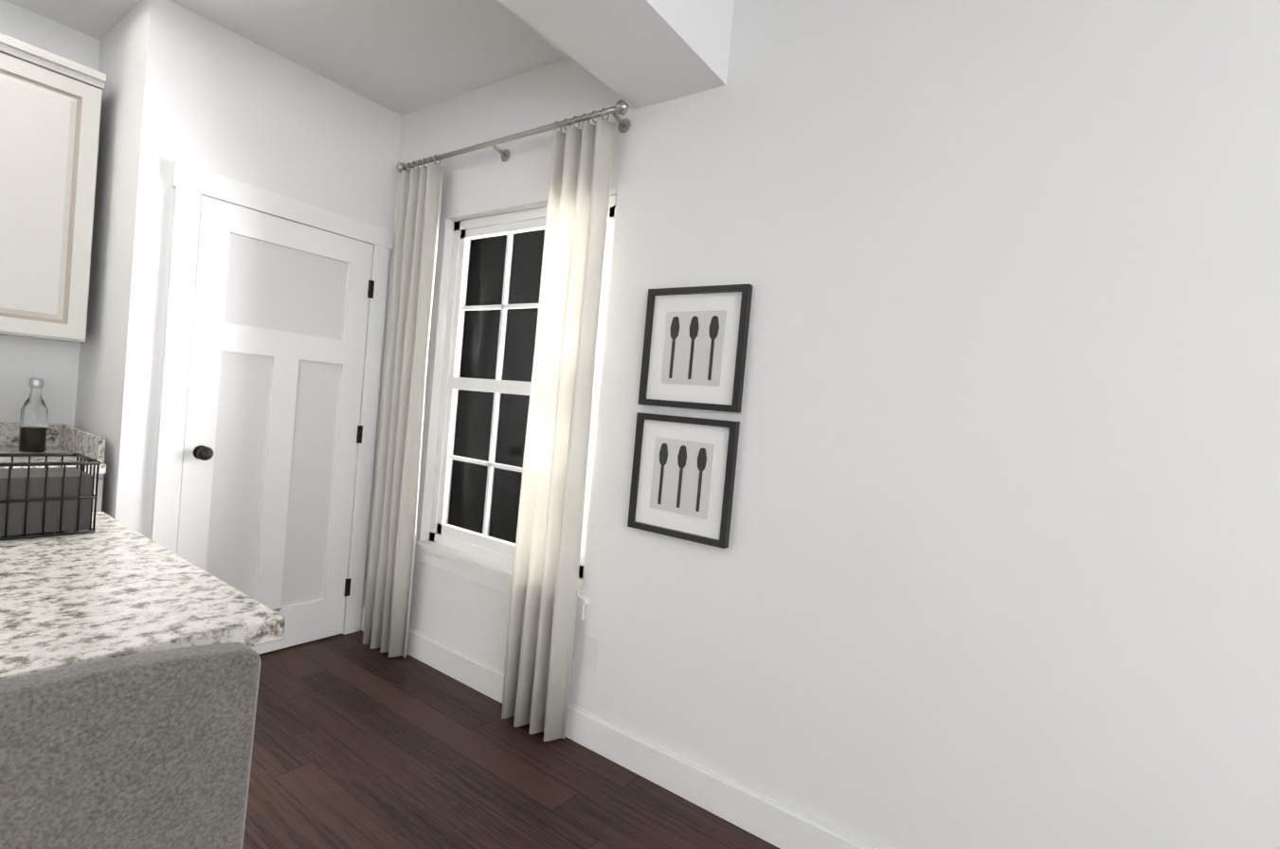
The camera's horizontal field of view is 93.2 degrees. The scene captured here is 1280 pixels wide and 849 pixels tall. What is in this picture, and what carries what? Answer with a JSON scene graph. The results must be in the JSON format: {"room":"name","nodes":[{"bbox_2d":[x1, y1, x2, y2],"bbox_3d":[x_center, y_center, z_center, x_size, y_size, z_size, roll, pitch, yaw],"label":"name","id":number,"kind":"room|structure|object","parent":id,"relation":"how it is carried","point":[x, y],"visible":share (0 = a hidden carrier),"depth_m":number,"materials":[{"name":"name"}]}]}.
{"room":"kitchen","nodes":[
{"label":"kitchen","id":0,"kind":"room"},
{"bbox_2d":[0,0,100,427],"bbox_3d":[-4.069,-0.445,0.713,0.130,2.740,5.090,6,2,35],"label":"wall","id":1,"kind":"structure","parent":0,"point":[53,365],"depth_m":2.62,"materials":[{"name":"white paint"}]},
{"bbox_2d":[0,422,60,445],"bbox_3d":[-3.503,-0.002,1.433,0.020,0.100,3.167,6,2,35],"label":"backsplash","id":2,"kind":"structure","parent":1,"relation":"attached to","point":[9,432],"depth_m":2.59,"materials":[{"name":"grey stone"}]},
{"bbox_2d":[0,36,106,342],"bbox_3d":[-2.607,-0.897,2.274,0.342,1.065,0.782,6,2,35],"label":"upper cabinet","id":3,"kind":"object","parent":1,"relation":"attached to","point":[50,105],"depth_m":2.37,"materials":[{"name":"white paint"}]},
{"bbox_2d":[56,423,105,460],"bbox_3d":[-2.342,0.075,2.536,0.596,0.100,0.020,6,2,35],"label":"backsplash","id":4,"kind":"structure","parent":1,"relation":"attached to","point":[72,439],"depth_m":2.50,"materials":[{"name":"grey stone"}]},
{"bbox_2d":[74,0,401,604],"bbox_3d":[-2.013,-0.318,3.027,0.800,2.740,1.070,6,2,35],"label":"wall","id":5,"kind":"structure","parent":0,"point":[185,85],"depth_m":2.51,"materials":[{"name":"white paint"}]},
{"bbox_2d":[149,161,394,654],"bbox_3d":[-1.656,0.028,2.815,0.086,2.125,0.954,6,2,35],"label":"door","id":6,"kind":"structure","parent":5,"relation":"attached to","point":[272,348],"depth_m":2.79,"materials":[{"name":"white paint"}]},
{"bbox_2d":[5,0,568,115],"bbox_3d":[-3.647,-1.851,1.014,4.520,0.120,7.800,6,2,35],"label":"ceiling","id":7,"kind":"structure","parent":0,"point":[402,57],"depth_m":2.51,"materials":[{"name":"white paint"}]},
{"bbox_2d":[242,630,779,848],"bbox_3d":[-1.680,1.224,-0.505,10.000,0.100,7.800,6,2,35],"label":"floor","id":8,"kind":"structure","parent":0,"point":[357,744],"depth_m":2.07,"materials":[{"name":"brown wood"}]},
{"bbox_2d":[92,475,103,512],"bbox_3d":[-2.615,0.587,2.238,0.627,0.870,0.795,6,2,35],"label":"base cabinet","id":9,"kind":"object","parent":8,"relation":"on","point":[100,477],"depth_m":2.36,"materials":[{"name":"white paint"}]},
{"bbox_2d":[0,445,106,475],"bbox_3d":[-2.682,0.126,2.058,0.648,0.040,1.190,6,2,35],"label":"countertop","id":10,"kind":"structure","parent":9,"relation":"on","point":[3,448],"depth_m":2.35,"materials":[{"name":"white stone"}]},
{"bbox_2d":[18,378,48,451],"bbox_3d":[-2.489,-0.039,2.490,0.080,0.300,0.080,6,2,35],"label":"glass bottle","id":11,"kind":"object","parent":10,"relation":"on","point":[33,423],"visible":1,"depth_m":2.47,"materials":[{"name":"clear glass"}]},
{"bbox_2d":[0,641,260,848],"bbox_3d":[-0.796,0.713,0.685,0.546,1.017,0.424,6,2,35],"label":"stool","id":12,"kind":"object","parent":8,"relation":"on","point":[149,750],"visible":1,"depth_m":0.59,"materials":[{"name":"grey fabric"}]},
{"bbox_2d":[242,632,284,647],"bbox_3d":[-1.864,0.704,0.149,1.016,0.870,2.808,6,2,35],"label":"kitchen island","id":13,"kind":"object","parent":8,"relation":"on","point":[279,636],"depth_m":0.98,"materials":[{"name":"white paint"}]},
{"bbox_2d":[0,511,285,679],"bbox_3d":[-1.829,0.248,0.142,1.024,0.040,2.850,6,2,35],"label":"island countertop","id":14,"kind":"structure","parent":13,"relation":"on","point":[110,591],"depth_m":1.00,"materials":[{"name":"white stone"}]},
{"bbox_2d":[0,452,100,540],"bbox_3d":[-1.367,0.156,1.371,0.179,0.164,0.179,6,2,35],"label":"wire basket","id":15,"kind":"object","parent":14,"relation":"on","point":[46,498],"visible":1,"depth_m":1.34,"materials":[{"name":"black metal"}]},
{"bbox_2d":[498,0,734,108],"bbox_3d":[-1.675,-1.490,-0.402,0.380,0.420,7.800,6,2,35],"label":"soffit","id":16,"kind":"structure","parent":0,"point":[637,54],"depth_m":1.92,"materials":[{"name":"white paint"}]},
{"bbox_2d":[363,0,1279,848],"bbox_3d":[0.328,-0.087,2.108,10.000,2.740,0.160,6,2,35],"label":"wall","id":17,"kind":"structure","parent":0,"point":[995,563],"depth_m":1.64,"materials":[{"name":"white paint"}]},
{"bbox_2d":[396,99,630,173],"bbox_3d":[-0.613,-1.212,2.653,1.446,0.074,0.113,6,2,35],"label":"curtain rod","id":18,"kind":"object","parent":17,"relation":"attached to","point":[621,107],"visible":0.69,"depth_m":2.49,"materials":[{"name":"silver metal"}]},
{"bbox_2d":[362,162,444,657],"bbox_3d":[-1.160,-0.064,2.962,0.298,2.360,0.086,6,2,35],"label":"curtain","id":19,"kind":"object","parent":18,"relation":"hanging from","point":[390,568],"visible":0.98,"depth_m":2.93,"materials":[{"name":"fabric"}]},
{"bbox_2d":[501,117,615,741],"bbox_3d":[-0.335,0.024,2.371,0.315,2.360,0.083,6,2,35],"label":"curtain","id":20,"kind":"object","parent":18,"relation":"hanging from","point":[542,614],"visible":1,"depth_m":2.35,"materials":[{"name":"fabric"}]},
{"bbox_2d":[414,194,616,619],"bbox_3d":[-0.567,-0.120,2.698,1.140,1.678,0.138,6,2,35],"label":"window unit","id":21,"kind":"structure","parent":17,"relation":"in","point":[492,315],"depth_m":2.83,"materials":[{"name":"white paint"}]},
{"bbox_2d":[582,634,599,669],"bbox_3d":[-0.187,0.879,2.334,0.070,0.115,0.005,6,2,35],"label":"electrical outlet plate","id":22,"kind":"object","parent":17,"relation":"attached to","point":[591,652],"visible":1,"depth_m":2.33,"materials":[{"name":"white plastic"}]},
{"bbox_2d":[360,604,876,848],"bbox_3d":[1.276,1.329,1.272,6.849,0.130,0.016,6,2,35],"label":"baseboard","id":23,"kind":"structure","parent":17,"relation":"attached to","point":[780,825],"depth_m":2.08,"materials":[{"name":"white paint"}]},
{"bbox_2d":[627,412,739,548],"bbox_3d":[0.142,0.183,2.112,0.400,0.420,0.028,6,2,35],"label":"picture frame","id":24,"kind":"object","parent":17,"relation":"attached to","point":[683,477],"visible":0.98,"depth_m":2.10,"materials":[{"name":"black"}]},
{"bbox_2d":[638,283,752,413],"bbox_3d":[0.182,-0.265,2.102,0.400,0.420,0.028,6,2,35],"label":"picture frame","id":25,"kind":"object","parent":17,"relation":"attached to","point":[694,348],"visible":1,"depth_m":2.09,"materials":[{"name":"black"}]},
{"label":"outside","id":26,"kind":"structure","parent":0,"visible":0},
{"bbox_2d":[584,220,609,492],"bbox_3d":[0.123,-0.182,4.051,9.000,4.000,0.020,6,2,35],"label":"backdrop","id":27,"kind":"structure","parent":26,"point":[598,332],"depth_m":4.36,"materials":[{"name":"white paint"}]}
]}

